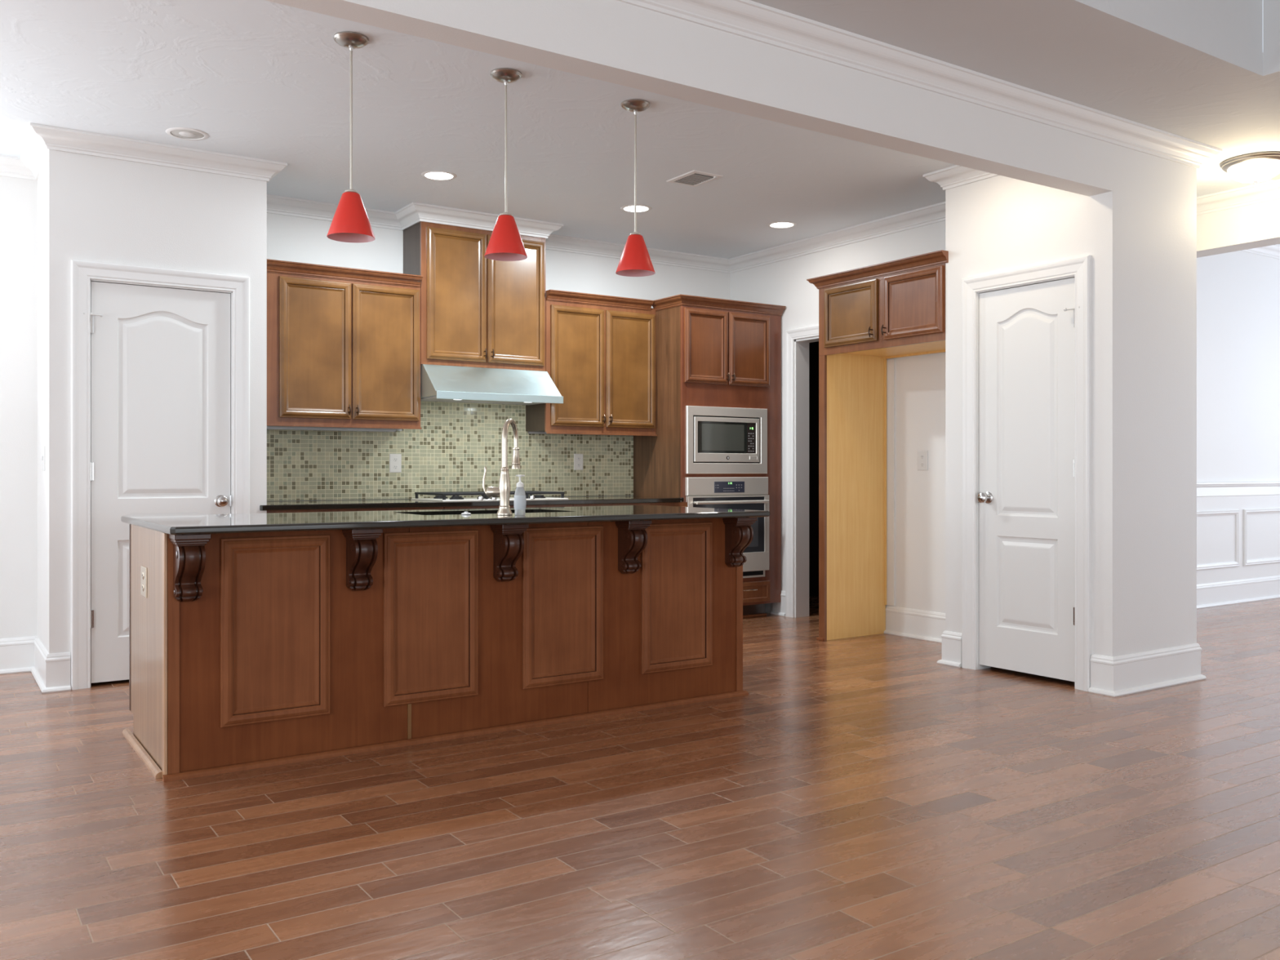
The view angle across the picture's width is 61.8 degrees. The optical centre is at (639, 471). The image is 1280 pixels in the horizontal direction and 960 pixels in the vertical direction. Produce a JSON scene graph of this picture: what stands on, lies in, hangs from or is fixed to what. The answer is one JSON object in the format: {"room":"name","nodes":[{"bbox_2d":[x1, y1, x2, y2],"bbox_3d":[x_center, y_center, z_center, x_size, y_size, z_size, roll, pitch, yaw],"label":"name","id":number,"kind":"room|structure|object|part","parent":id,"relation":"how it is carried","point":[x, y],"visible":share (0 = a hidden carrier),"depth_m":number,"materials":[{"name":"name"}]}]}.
{"room":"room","nodes":[
{"label":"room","id":0,"kind":"room"},
{"bbox_2d":[0,175,37,638],"bbox_3d":[-5.237,-0.296,4.608,4.605,2.762,0.120,0,0,-34],"label":"wall","id":1,"kind":"structure","parent":0,"point":[18,196],"depth_m":5.79,"materials":[{"name":"white paint"}]},
{"bbox_2d":[37,149,266,685],"bbox_3d":[-2.712,-0.296,5.915,1.045,2.762,0.850,0,0,-34],"label":"wall","id":2,"kind":"structure","parent":0,"point":[91,208],"depth_m":5.48,"materials":[{"name":"white paint"}]},
{"bbox_2d":[0,635,71,693],"bbox_3d":[-4.515,0.992,4.589,5.584,0.186,0.714,0,0,-34],"label":"baseboard","id":3,"kind":"structure","parent":2,"relation":"attached to","point":[51,672],"depth_m":5.64,"materials":[{"name":"white paint"}]},
{"bbox_2d":[41,445,44,471],"bbox_3d":[-3.055,-0.065,5.476,0.012,0.125,0.075,0,0,-34],"label":"light switch","id":4,"kind":"object","parent":2,"relation":"attached to","point":[43,447],"visible":1,"depth_m":5.45,"materials":[{"name":"white plastic"}]},
{"bbox_2d":[71,259,249,689],"bbox_3d":[-2.492,0.018,5.585,0.857,2.134,0.163,0,0,-34],"label":"door","id":5,"kind":"structure","parent":2,"relation":"in","point":[160,357],"depth_m":5.50,"materials":[{"name":"white paint"}]},
{"bbox_3d":[-2.228,0.160,5.702,0.064,0.064,0.065,0,0,-34],"label":"knob","id":6,"kind":"part","parent":5,"relation":"part of","materials":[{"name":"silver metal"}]},
{"bbox_2d":[0,122,999,273],"bbox_3d":[-2.181,-1.631,4.493,9.360,0.092,3.565,0,0,-34],"label":"trim","id":7,"kind":"structure","parent":2,"relation":"attached to","point":[39,139],"depth_m":6.72,"materials":[{"name":"white paint"}]},
{"bbox_2d":[266,213,729,501],"bbox_3d":[-0.895,-0.296,7.566,4.050,2.762,0.120,0,0,-34],"label":"wall","id":8,"kind":"structure","parent":0,"point":[289,238],"depth_m":7.66,"materials":[{"name":"white paint"}]},
{"bbox_2d":[266,258,422,429],"bbox_3d":[-1.901,-0.748,6.599,1.058,0.966,0.367,0,0,-34],"label":"upper cabinet","id":9,"kind":"object","parent":8,"relation":"attached to","point":[344,344],"visible":0.93,"depth_m":6.49,"materials":[{"name":"red wood"}]},
{"bbox_3d":[-1.941,-0.732,6.409,0.429,0.830,0.024,0,0,-34],"label":"cabinet door","id":10,"kind":"part","parent":9,"relation":"part of","materials":[{"name":"brown wood"}]},
{"bbox_2d":[266,426,395,431],"bbox_3d":[-1.916,-0.262,6.554,0.850,0.026,0.070,0,0,-34],"label":"light","id":11,"kind":"object","parent":9,"relation":"attached to","point":[286,428],"visible":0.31,"depth_m":6.54,"materials":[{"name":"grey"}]},
{"bbox_3d":[-1.827,-0.271,6.487,1.058,0.012,0.016,0,0,-34],"label":"light rail","id":12,"kind":"part","parent":9,"relation":"part of","materials":[{"name":"red wood"}]},
{"bbox_3d":[-1.822,-1.198,6.476,1.053,0.066,0.065,0,0,-34],"label":"crown molding","id":13,"kind":"part","parent":9,"relation":"part of","materials":[{"name":"red wood"}]},
{"bbox_3d":[-1.575,-0.732,6.653,0.430,0.830,0.024,0,0,-34],"label":"cabinet door","id":14,"kind":"part","parent":9,"relation":"part of","materials":[{"name":"brown wood"}]},
{"bbox_2d":[266,400,633,501],"bbox_3d":[-1.247,-0.142,7.251,2.871,0.651,0.011,0,0,-34],"label":"tile backsplash","id":15,"kind":"structure","parent":8,"relation":"attached to","point":[454,445],"depth_m":7.20,"materials":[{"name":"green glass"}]},
{"bbox_2d":[389,453,401,472],"bbox_3d":[-1.600,-0.052,7.004,0.080,0.122,0.008,0,0,-34],"label":"wall outlet","id":16,"kind":"object","parent":15,"relation":"attached to","point":[395,460],"visible":1,"depth_m":7.00,"materials":[{"name":"white plastic"}]},
{"bbox_2d":[573,453,582,470],"bbox_3d":[-0.446,-0.067,7.774,0.076,0.118,0.008,0,0,-34],"label":"wall outlet","id":17,"kind":"object","parent":15,"relation":"attached to","point":[578,458],"visible":1,"depth_m":7.77,"materials":[{"name":"white plastic"}]},
{"bbox_2d":[403,221,545,371],"bbox_3d":[-1.085,-1.133,7.144,0.898,0.907,0.367,0,0,-34],"label":"upper cabinet","id":18,"kind":"object","parent":8,"relation":"attached to","point":[477,310],"visible":0.98,"depth_m":6.99,"materials":[{"name":"red wood"}]},
{"bbox_3d":[-1.181,-1.135,6.916,0.413,0.840,0.024,0,0,-34],"label":"cabinet door","id":19,"kind":"part","parent":18,"relation":"part of","materials":[{"name":"brown wood"}]},
{"bbox_2d":[420,364,563,404],"bbox_3d":[-1.031,-0.562,7.063,0.894,0.230,0.550,0,0,-34],"label":"range hood","id":20,"kind":"object","parent":18,"relation":"attached to","point":[438,383],"visible":0.97,"depth_m":6.89,"materials":[{"name":"silver metal"}]},
{"bbox_3d":[-0.825,-1.135,7.154,0.420,0.840,0.024,0,0,-34],"label":"cabinet door","id":21,"kind":"part","parent":18,"relation":"part of","materials":[{"name":"brown wood"}]},
{"bbox_2d":[525,289,657,435],"bbox_3d":[-0.331,-0.743,7.647,0.909,0.976,0.367,0,0,-34],"label":"upper cabinet","id":22,"kind":"object","parent":8,"relation":"attached to","point":[600,349],"visible":1,"depth_m":7.51,"materials":[{"name":"red wood"}]},
{"bbox_3d":[-0.428,-0.724,7.419,0.423,0.826,0.024,0,0,-34],"label":"cabinet door","id":23,"kind":"part","parent":22,"relation":"part of","materials":[{"name":"brown wood"}]},
{"bbox_3d":[-0.270,-1.198,7.511,0.853,0.066,0.065,0,0,-34],"label":"crown molding","id":24,"kind":"part","parent":22,"relation":"part of","materials":[{"name":"red wood"}]},
{"bbox_3d":[-0.257,-0.261,7.535,0.909,0.012,0.016,0,0,-34],"label":"light rail","id":25,"kind":"part","parent":22,"relation":"part of","materials":[{"name":"red wood"}]},
{"bbox_3d":[-0.063,-0.724,7.662,0.415,0.826,0.024,0,0,-34],"label":"cabinet door","id":26,"kind":"part","parent":22,"relation":"part of","materials":[{"name":"brown wood"}]},
{"bbox_2d":[0,595,1279,959],"bbox_3d":[2.494,1.125,3.468,16.000,0.080,13.000,0,0,-34],"label":"floor","id":27,"kind":"structure","parent":0,"point":[868,797],"depth_m":3.22,"materials":[{"name":"brown wood"}]},
{"bbox_2d":[266,506,444,513],"bbox_3d":[-1.796,0.651,6.434,1.044,0.868,0.755,0,0,-34],"label":"base cabinet","id":28,"kind":"object","parent":27,"relation":"on","point":[428,508],"visible":0.02,"depth_m":6.15,"materials":[{"name":"red wood"}]},
{"bbox_2d":[122,516,757,782],"bbox_3d":[-0.779,0.651,4.765,2.646,0.868,0.928,0,0,-34],"label":"kitchen island","id":29,"kind":"object","parent":27,"relation":"on","point":[255,650],"visible":0.97,"depth_m":4.28,"materials":[{"name":"brown wood"}]},
{"bbox_3d":[-1.914,1.075,4.102,0.022,0.021,0.770,0,0,-34],"label":"shoe molding","id":30,"kind":"part","parent":29,"relation":"part of","materials":[{"name":"brown wood"}]},
{"bbox_2d":[140,565,146,598],"bbox_3d":[-1.908,0.425,4.112,0.008,0.115,0.115,0,0,-34],"label":"wall outlet","id":31,"kind":"object","parent":29,"relation":"attached to","point":[143,569],"visible":1,"depth_m":4.10,"materials":[{"name":"white plastic"}]},
{"bbox_3d":[-1.888,0.651,4.094,0.005,0.868,0.737,0,0,-34],"label":"panel","id":32,"kind":"part","parent":29,"relation":"part of","materials":[{"name":"brown wood"}]},
{"bbox_3d":[-1.674,0.651,3.770,0.012,0.868,0.042,0,0,-34],"label":"corner trim","id":33,"kind":"part","parent":29,"relation":"part of","materials":[{"name":"brown wood"}]},
{"bbox_3d":[-1.343,0.583,3.958,0.397,0.681,0.024,0,0,-34],"label":"decorative panel","id":34,"kind":"part","parent":29,"relation":"part of","materials":[{"name":"brown wood"}]},
{"bbox_3d":[-1.292,0.641,4.011,0.892,0.848,0.008,0,0,-34],"label":"panel","id":35,"kind":"part","parent":29,"relation":"part of","materials":[{"name":"brown wood"}]},
{"bbox_3d":[-0.834,0.583,4.298,0.402,0.681,0.024,0,0,-34],"label":"decorative panel","id":36,"kind":"part","parent":29,"relation":"part of","materials":[{"name":"brown wood"}]},
{"bbox_2d":[120,505,769,534],"bbox_3d":[-0.846,0.202,4.888,2.650,0.028,1.330,0,0,-34],"label":"island countertop","id":37,"kind":"structure","parent":29,"relation":"on","point":[171,523],"depth_m":4.37,"materials":[{"name":"stone"}]},
{"bbox_2d":[482,418,520,515],"bbox_3d":[-0.570,-0.021,4.635,0.117,0.417,0.208,0,0,39],"label":"kitchen faucet","id":38,"kind":"object","parent":37,"relation":"on","point":[503,491],"visible":1,"depth_m":4.57,"materials":[{"name":"silver metal"}]},
{"bbox_3d":[-0.657,0.049,4.592,0.041,0.140,0.013,0,0,9],"label":"handle lever","id":39,"kind":"part","parent":38,"relation":"part of","materials":[{"name":"silver metal"}]},
{"bbox_3d":[-0.563,-0.121,4.652,0.025,0.217,0.166,0,0,14],"label":"spout","id":40,"kind":"part","parent":38,"relation":"part of","materials":[{"name":"silver metal"}]},
{"bbox_2d":[513,474,526,515],"bbox_3d":[-0.511,0.101,4.558,0.055,0.172,0.042,0,0,-34],"label":"soap bottle","id":41,"kind":"object","parent":37,"relation":"on","point":[519,501],"visible":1,"depth_m":4.54,"materials":[{"name":"white plastic"}]},
{"bbox_3d":[-0.768,1.075,4.762,2.630,0.021,0.726,0,0,-34],"label":"shoe molding","id":42,"kind":"part","parent":29,"relation":"part of","materials":[{"name":"brown wood"}]},
{"bbox_3d":[-0.576,0.641,4.489,0.826,0.848,0.008,0,0,-34],"label":"panel","id":43,"kind":"part","parent":29,"relation":"part of","materials":[{"name":"brown wood"}]},
{"bbox_3d":[-0.329,0.583,4.636,0.398,0.681,0.024,0,0,-34],"label":"decorative panel","id":44,"kind":"part","parent":29,"relation":"part of","materials":[{"name":"brown wood"}]},
{"bbox_3d":[0.130,0.641,4.960,0.866,0.848,0.008,0,0,-34],"label":"panel","id":45,"kind":"part","parent":29,"relation":"part of","materials":[{"name":"brown wood"}]},
{"bbox_3d":[0.176,0.583,4.972,0.401,0.681,0.024,0,0,-34],"label":"decorative panel","id":46,"kind":"part","parent":29,"relation":"part of","materials":[{"name":"brown wood"}]},
{"bbox_2d":[444,504,573,509],"bbox_3d":[-0.986,0.651,6.975,0.896,0.868,0.755,0,0,-34],"label":"base cabinet","id":47,"kind":"object","parent":27,"relation":"on","point":[552,505],"visible":0.02,"depth_m":6.65,"materials":[{"name":"red wood"}]},
{"bbox_2d":[573,502,687,506],"bbox_3d":[-0.228,0.651,7.480,0.918,0.868,0.755,0,0,-34],"label":"base cabinet","id":48,"kind":"object","parent":27,"relation":"on","point":[675,504],"visible":0.02,"depth_m":7.26,"materials":[{"name":"red wood"}]},
{"bbox_2d":[259,495,684,511],"bbox_3d":[-1.055,0.200,6.927,2.912,0.030,0.738,0,0,-34],"label":"countertop","id":49,"kind":"structure","parent":48,"relation":"on","point":[359,504],"depth_m":6.49,"materials":[{"name":"stone"}]},
{"bbox_2d":[410,490,568,501],"bbox_3d":[-0.974,0.160,6.953,0.880,0.048,0.512,0,0,-34],"label":"gas cooktop","id":50,"kind":"object","parent":49,"relation":"in","point":[439,496],"visible":0.73,"depth_m":6.82,"materials":[{"name":"silver metal"}]},
{"bbox_3d":[-1.285,0.167,6.897,0.090,0.021,0.090,0,0,-34],"label":"burner","id":51,"kind":"part","parent":50,"relation":"part of","materials":[{"name":"black metal"}]},
{"bbox_3d":[-1.146,0.167,6.689,0.090,0.021,0.090,0,0,-34],"label":"burner","id":52,"kind":"part","parent":50,"relation":"part of","materials":[{"name":"black metal"}]},
{"bbox_3d":[-0.664,0.167,7.011,0.090,0.021,0.090,0,0,-34],"label":"burner","id":53,"kind":"part","parent":50,"relation":"part of","materials":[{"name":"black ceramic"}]},
{"bbox_2d":[633,293,786,617],"bbox_3d":[0.497,-0.074,8.007,0.973,2.318,0.687,0,0,-34],"label":"tall cabinet","id":54,"kind":"object","parent":27,"relation":"on","point":[710,352],"visible":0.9,"depth_m":7.78,"materials":[{"name":"brown wood"}]},
{"bbox_3d":[0.477,-0.889,7.638,0.385,0.527,0.024,0,0,-34],"label":"cabinet door","id":55,"kind":"part","parent":54,"relation":"part of","materials":[{"name":"brown wood"}]},
{"bbox_3d":[0.578,-1.200,7.886,0.973,0.066,0.387,0,0,-34],"label":"crown molding","id":56,"kind":"part","parent":54,"relation":"part of","materials":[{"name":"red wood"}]},
{"bbox_2d":[685,405,767,473],"bbox_3d":[0.538,-0.222,7.891,0.738,0.480,0.371,0,0,-34],"label":"microwave","id":57,"kind":"object","parent":54,"relation":"in","point":[719,440],"visible":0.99,"depth_m":7.73,"materials":[{"name":"silver metal"}]},
{"bbox_3d":[0.625,-0.227,7.750,0.597,0.320,0.037,0,0,-34],"label":"door frame","id":58,"kind":"part","parent":57,"relation":"part of","materials":[{"name":"silver metal"}]},
{"bbox_3d":[0.812,-0.242,7.879,0.082,0.225,0.030,0,0,-34],"label":"control panel","id":59,"kind":"part","parent":57,"relation":"part of","materials":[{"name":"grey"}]},
{"bbox_2d":[685,476,768,577],"bbox_3d":[0.497,0.412,7.953,0.749,0.739,0.642,0,0,-34],"label":"wall oven","id":60,"kind":"object","parent":54,"relation":"in","point":[750,493],"visible":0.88,"depth_m":7.81,"materials":[{"name":"silver metal"}]},
{"bbox_3d":[0.636,0.108,7.740,0.743,0.130,0.027,0,0,-34],"label":"control panel","id":61,"kind":"part","parent":60,"relation":"part of","materials":[{"name":"silver metal"}]},
{"bbox_3d":[0.647,0.115,7.730,0.278,0.080,0.002,0,0,-34],"label":"control glass","id":62,"kind":"part","parent":60,"relation":"part of","materials":[{"name":"grey glass"}]},
{"bbox_3d":[0.631,0.758,7.745,0.708,0.047,0.012,0,0,-34],"label":"vent frame","id":63,"kind":"part","parent":60,"relation":"part of","materials":[{"name":"silver metal"}]},
{"bbox_3d":[0.672,-0.100,7.794,0.918,2.170,0.020,0,0,-34],"label":"frame","id":64,"kind":"part","parent":54,"relation":"part of","materials":[{"name":"brown wood"}]},
{"bbox_3d":[0.807,-0.889,7.858,0.389,0.527,0.024,0,0,-34],"label":"cabinet door","id":65,"kind":"part","parent":54,"relation":"part of","materials":[{"name":"brown wood"}]},
{"bbox_3d":[0.611,1.076,7.812,0.810,0.018,0.021,0,0,-34],"label":"shoe molding","id":66,"kind":"part","parent":54,"relation":"part of","materials":[{"name":"brown wood"}]},
{"bbox_3d":[0.652,0.890,7.758,0.758,0.154,0.018,0,0,-34],"label":"drawer","id":67,"kind":"part","parent":54,"relation":"part of","materials":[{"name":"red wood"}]},
{"bbox_2d":[806,249,948,640],"bbox_3d":[1.637,-0.076,6.613,0.624,2.322,1.104,0,0,-34],"label":"tall cabinet","id":68,"kind":"object","parent":27,"relation":"on","point":[869,316],"visible":0.98,"depth_m":6.90,"materials":[{"name":"brown wood"}]},
{"bbox_3d":[1.157,1.076,6.859,0.020,0.018,0.058,0,0,-34],"label":"shoe molding","id":69,"kind":"part","parent":68,"relation":"part of","materials":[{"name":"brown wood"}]},
{"bbox_3d":[1.401,-0.049,7.021,0.565,2.268,0.053,0,0,-34],"label":"panel","id":70,"kind":"part","parent":68,"relation":"part of","materials":[{"name":"red wood"}]},
{"bbox_3d":[1.301,-0.974,6.640,0.024,0.374,0.453,0,0,-34],"label":"cabinet door","id":71,"kind":"part","parent":68,"relation":"part of","materials":[{"name":"brown wood"}]},
{"bbox_3d":[1.416,0.159,7.016,0.545,1.852,0.007,0,0,-34],"label":"panel","id":72,"kind":"part","parent":68,"relation":"part of","materials":[{"name":"yellow wood"}]},
{"bbox_3d":[1.391,-0.840,6.455,0.038,0.065,0.010,0,0,-34],"label":"handle","id":73,"kind":"part","parent":68,"relation":"part of","materials":[{"name":"brown metal"}]},
{"bbox_3d":[1.639,-1.204,6.614,0.620,0.066,1.104,0,0,-34],"label":"crown molding","id":74,"kind":"part","parent":68,"relation":"part of","materials":[{"name":"red wood"}]},
{"bbox_3d":[1.444,-0.962,6.465,0.020,0.442,1.025,0,0,-34],"label":"frame","id":75,"kind":"part","parent":68,"relation":"part of","materials":[{"name":"red wood"}]},
{"bbox_3d":[1.449,-0.840,6.367,0.038,0.065,0.010,0,0,-34],"label":"handle","id":76,"kind":"part","parent":68,"relation":"part of","materials":[{"name":"brown metal"}]},
{"bbox_3d":[1.583,-0.974,6.218,0.024,0.377,0.443,0,0,-34],"label":"cabinet door","id":77,"kind":"part","parent":68,"relation":"part of","materials":[{"name":"red wood"}]},
{"bbox_2d":[0,0,1279,258],"bbox_3d":[0.374,-1.921,1.692,10.700,0.488,11.600,0,0,-34],"label":"ceiling","id":78,"kind":"structure","parent":0,"point":[266,80],"depth_m":4.90,"materials":[{"name":"white paint"}]},
{"bbox_2d":[165,127,208,140],"bbox_3d":[-2.249,-1.672,5.317,0.200,0.009,0.200,0,0,-34],"label":"recessed light","id":79,"kind":"object","parent":78,"relation":"in","point":[184,133],"visible":1,"depth_m":5.31,"materials":[{"name":"white paint"}]},
{"bbox_3d":[-2.249,-1.671,5.317,0.080,0.007,0.080,0,0,-34],"label":"bulb","id":80,"kind":"part","parent":79,"relation":"part of","materials":[{"name":"white glass"}]},
{"bbox_2d":[326,31,375,242],"bbox_3d":[-1.119,-1.290,4.144,0.181,0.773,0.181,0,0,-34],"label":"pendant lamp","id":81,"kind":"object","parent":78,"relation":"hanging from","point":[350,223],"visible":1,"depth_m":4.11,"materials":[{"name":"red glass"}]},
{"bbox_3d":[-1.119,-0.989,4.144,0.181,0.171,0.181,0,0,-34],"label":"lamp shade","id":82,"kind":"part","parent":81,"relation":"part of","materials":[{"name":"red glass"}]},
{"bbox_3d":[-1.119,-1.363,4.144,0.009,0.559,0.009,0,0,-19],"label":"stem","id":83,"kind":"part","parent":81,"relation":"part of","materials":[{"name":"silver metal"}]},
{"bbox_2d":[421,170,457,180],"bbox_3d":[-1.139,-1.671,6.063,0.200,0.010,0.200,0,0,-34],"label":"recessed light","id":84,"kind":"object","parent":78,"relation":"in","point":[431,175],"visible":1,"depth_m":6.04,"materials":[{"name":"white paint"}]},
{"bbox_2d":[484,67,527,261],"bbox_3d":[-0.566,-1.290,4.513,0.181,0.773,0.181,0,0,-34],"label":"pendant lamp","id":85,"kind":"object","parent":78,"relation":"hanging from","point":[505,243],"visible":1,"depth_m":4.48,"materials":[{"name":"red glass"}]},
{"bbox_3d":[-0.566,-1.363,4.513,0.009,0.559,0.009,0,0,-19],"label":"stem","id":86,"kind":"part","parent":85,"relation":"part of","materials":[{"name":"silver metal"}]},
{"bbox_3d":[-0.566,-0.989,4.513,0.181,0.171,0.181,0,0,-34],"label":"lamp shade","id":87,"kind":"part","parent":85,"relation":"part of","materials":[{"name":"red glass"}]},
{"bbox_2d":[615,98,655,276],"bbox_3d":[-0.021,-1.290,4.884,0.181,0.773,0.181,0,0,-34],"label":"pendant lamp","id":88,"kind":"object","parent":78,"relation":"hanging from","point":[635,260],"visible":1,"depth_m":4.85,"materials":[{"name":"red glass"}]},
{"bbox_3d":[-0.021,-1.363,4.884,0.009,0.559,0.009,0,0,41],"label":"stem","id":89,"kind":"part","parent":88,"relation":"part of","materials":[{"name":"silver metal"}]},
{"bbox_3d":[-0.021,-0.989,4.884,0.181,0.171,0.181,0,0,-34],"label":"lamp shade","id":90,"kind":"part","parent":88,"relation":"part of","materials":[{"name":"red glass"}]},
{"bbox_2d":[620,204,651,212],"bbox_3d":[-0.025,-1.671,6.824,0.200,0.010,0.200,0,0,-34],"label":"recessed light","id":91,"kind":"object","parent":78,"relation":"in","point":[629,208],"visible":0.8,"depth_m":6.80,"materials":[{"name":"white paint"}]},
{"bbox_2d":[666,169,723,186],"bbox_3d":[0.312,-1.669,6.125,0.208,0.016,0.273,0,0,-34],"label":"ceiling vent","id":92,"kind":"object","parent":78,"relation":"in","point":[694,178],"visible":1,"depth_m":6.11,"materials":[{"name":"white metal"}]},
{"bbox_2d":[767,221,796,228],"bbox_3d":[0.965,-1.671,7.275,0.200,0.010,0.200,0,0,-34],"label":"recessed light","id":93,"kind":"object","parent":78,"relation":"in","point":[778,224],"visible":1,"depth_m":7.25,"materials":[{"name":"white paint"}]},
{"bbox_2d":[1220,151,1279,183],"bbox_3d":[3.323,-1.614,5.776,0.336,0.124,0.336,0,0,-34],"label":"flush light","id":94,"kind":"object","parent":78,"relation":"attached to","point":[1254,167],"visible":1,"depth_m":5.69,"materials":[{"name":"white glass"}]},
{"bbox_2d":[265,0,1112,196],"bbox_3d":[-1.398,-1.517,2.797,8.780,0.320,0.125,0,0,-34],"label":"wall header","id":95,"kind":"structure","parent":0,"point":[615,42],"depth_m":3.91,"materials":[{"name":"white paint"}]},
{"bbox_2d":[617,0,1279,215],"bbox_3d":[1.031,-1.631,0.754,10.552,0.092,9.110,0,0,-34],"label":"trim","id":96,"kind":"structure","parent":95,"relation":"attached to","point":[748,19],"depth_m":4.44,"materials":[{"name":"white paint"}]},
{"bbox_2d":[808,341,818,595],"bbox_3d":[1.976,-0.165,8.370,1.620,2.500,2.270,0,0,-34],"label":"doorway","id":97,"kind":"structure","parent":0,"point":[813,346],"depth_m":9.31,"materials":[{"name":"black"}]},
{"bbox_2d":[729,220,945,617],"bbox_3d":[1.513,-0.296,7.496,0.120,2.762,2.670,0,0,-34],"label":"wall","id":98,"kind":"structure","parent":0,"point":[920,380],"depth_m":7.03,"materials":[{"name":"white paint"}]},
{"bbox_2d":[770,590,785,616],"bbox_3d":[1.046,0.992,8.059,0.034,0.186,0.155,0,0,-34],"label":"baseboard","id":99,"kind":"structure","parent":98,"relation":"attached to","point":[778,608],"depth_m":8.04,"materials":[{"name":"white paint"}]},
{"bbox_2d":[785,324,818,617],"bbox_3d":[1.405,0.016,7.649,0.161,2.137,0.920,0,0,-34],"label":"trim","id":100,"kind":"structure","parent":98,"relation":"attached to","point":[810,334],"depth_m":7.96,"materials":[{"name":"white paint"}]},
{"bbox_2d":[886,359,895,605],"bbox_3d":[1.671,0.075,7.141,0.012,1.640,0.073,0,0,-34],"label":"trim","id":101,"kind":"structure","parent":98,"relation":"attached to","point":[891,363],"depth_m":7.13,"materials":[{"name":"white paint"}]},
{"bbox_2d":[917,450,928,470],"bbox_3d":[1.825,-0.068,6.913,0.008,0.125,0.085,0,0,-34],"label":"wall outlet","id":102,"kind":"object","parent":98,"relation":"attached to","point":[922,455],"visible":1,"depth_m":6.91,"materials":[{"name":"white plastic"}]},
{"bbox_2d":[945,175,1089,667],"bbox_3d":[2.213,-0.296,5.817,0.580,2.762,0.900,0,0,-34],"label":"wall","id":103,"kind":"structure","parent":0,"point":[998,223],"depth_m":5.85,"materials":[{"name":"white paint"}]},
{"bbox_2d":[884,605,961,667],"bbox_3d":[1.710,0.992,6.541,0.614,0.186,1.107,0,0,-34],"label":"baseboard","id":104,"kind":"structure","parent":103,"relation":"attached to","point":[921,624],"depth_m":6.87,"materials":[{"name":"white paint"}]},
{"bbox_2d":[961,254,1091,691],"bbox_3d":[2.034,0.011,5.614,0.163,2.148,0.778,0,0,-34],"label":"door","id":105,"kind":"structure","parent":103,"relation":"in","point":[1026,348],"depth_m":5.60,"materials":[{"name":"white paint"}]},
{"bbox_3d":[1.861,0.144,5.785,0.065,0.064,0.064,0,0,-34],"label":"knob","id":106,"kind":"part","parent":105,"relation":"part of","materials":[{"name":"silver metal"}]},
{"bbox_2d":[1089,143,1196,656],"bbox_3d":[2.164,-0.296,6.043,0.750,2.762,1.570,0,0,-34],"label":"wall column","id":107,"kind":"structure","parent":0,"point":[1143,231],"depth_m":5.33,"materials":[{"name":"white paint"}]},
{"bbox_2d":[1088,643,1206,697],"bbox_3d":[2.648,0.992,6.309,1.094,0.186,2.267,0,0,-6],"label":"baseboard","id":108,"kind":"structure","parent":107,"relation":"attached to","point":[1139,672],"depth_m":5.30,"materials":[{"name":"white paint"}]},
{"bbox_2d":[1196,250,1279,584],"bbox_3d":[4.490,-0.415,8.611,5.970,3.000,0.120,0,0,-34],"label":"wall","id":109,"kind":"structure","parent":0,"point":[1238,292],"depth_m":8.83,"materials":[{"name":"white paint"}]},
{"bbox_2d":[1196,575,1279,608],"bbox_3d":[5.042,0.992,8.887,4.745,0.186,0.034,0,0,-34],"label":"baseboard","id":110,"kind":"structure","parent":109,"relation":"attached to","point":[1239,591],"depth_m":8.80,"materials":[{"name":"white paint"}]},
{"bbox_2d":[1196,507,1279,570],"bbox_3d":[4.987,0.551,8.858,4.270,0.468,0.020,0,0,-34],"label":"trim","id":111,"kind":"structure","parent":109,"relation":"attached to","point":[1233,512],"depth_m":8.81,"materials":[{"name":"white paint"}]},
{"bbox_2d":[1196,480,1279,497],"bbox_3d":[5.042,0.145,8.887,4.745,0.120,0.034,0,0,-34],"label":"trim","id":112,"kind":"structure","parent":109,"relation":"attached to","point":[1204,489],"depth_m":8.81,"materials":[{"name":"white paint"}]},
{"bbox_2d":[1241,244,1279,259],"bbox_3d":[5.058,-1.870,8.864,4.745,0.090,0.090,0,0,-34],"label":"trim","id":113,"kind":"structure","parent":109,"relation":"attached to","point":[1273,251],"depth_m":9.03,"materials":[{"name":"white paint"}]},
{"bbox_2d":[1196,198,1279,257],"bbox_3d":[5.504,-0.415,3.739,0.203,3.000,9.110,0,0,-34],"label":"wall","id":114,"kind":"structure","parent":0,"point":[1255,225],"depth_m":6.43,"materials":[{"name":"white paint"}]}
]}

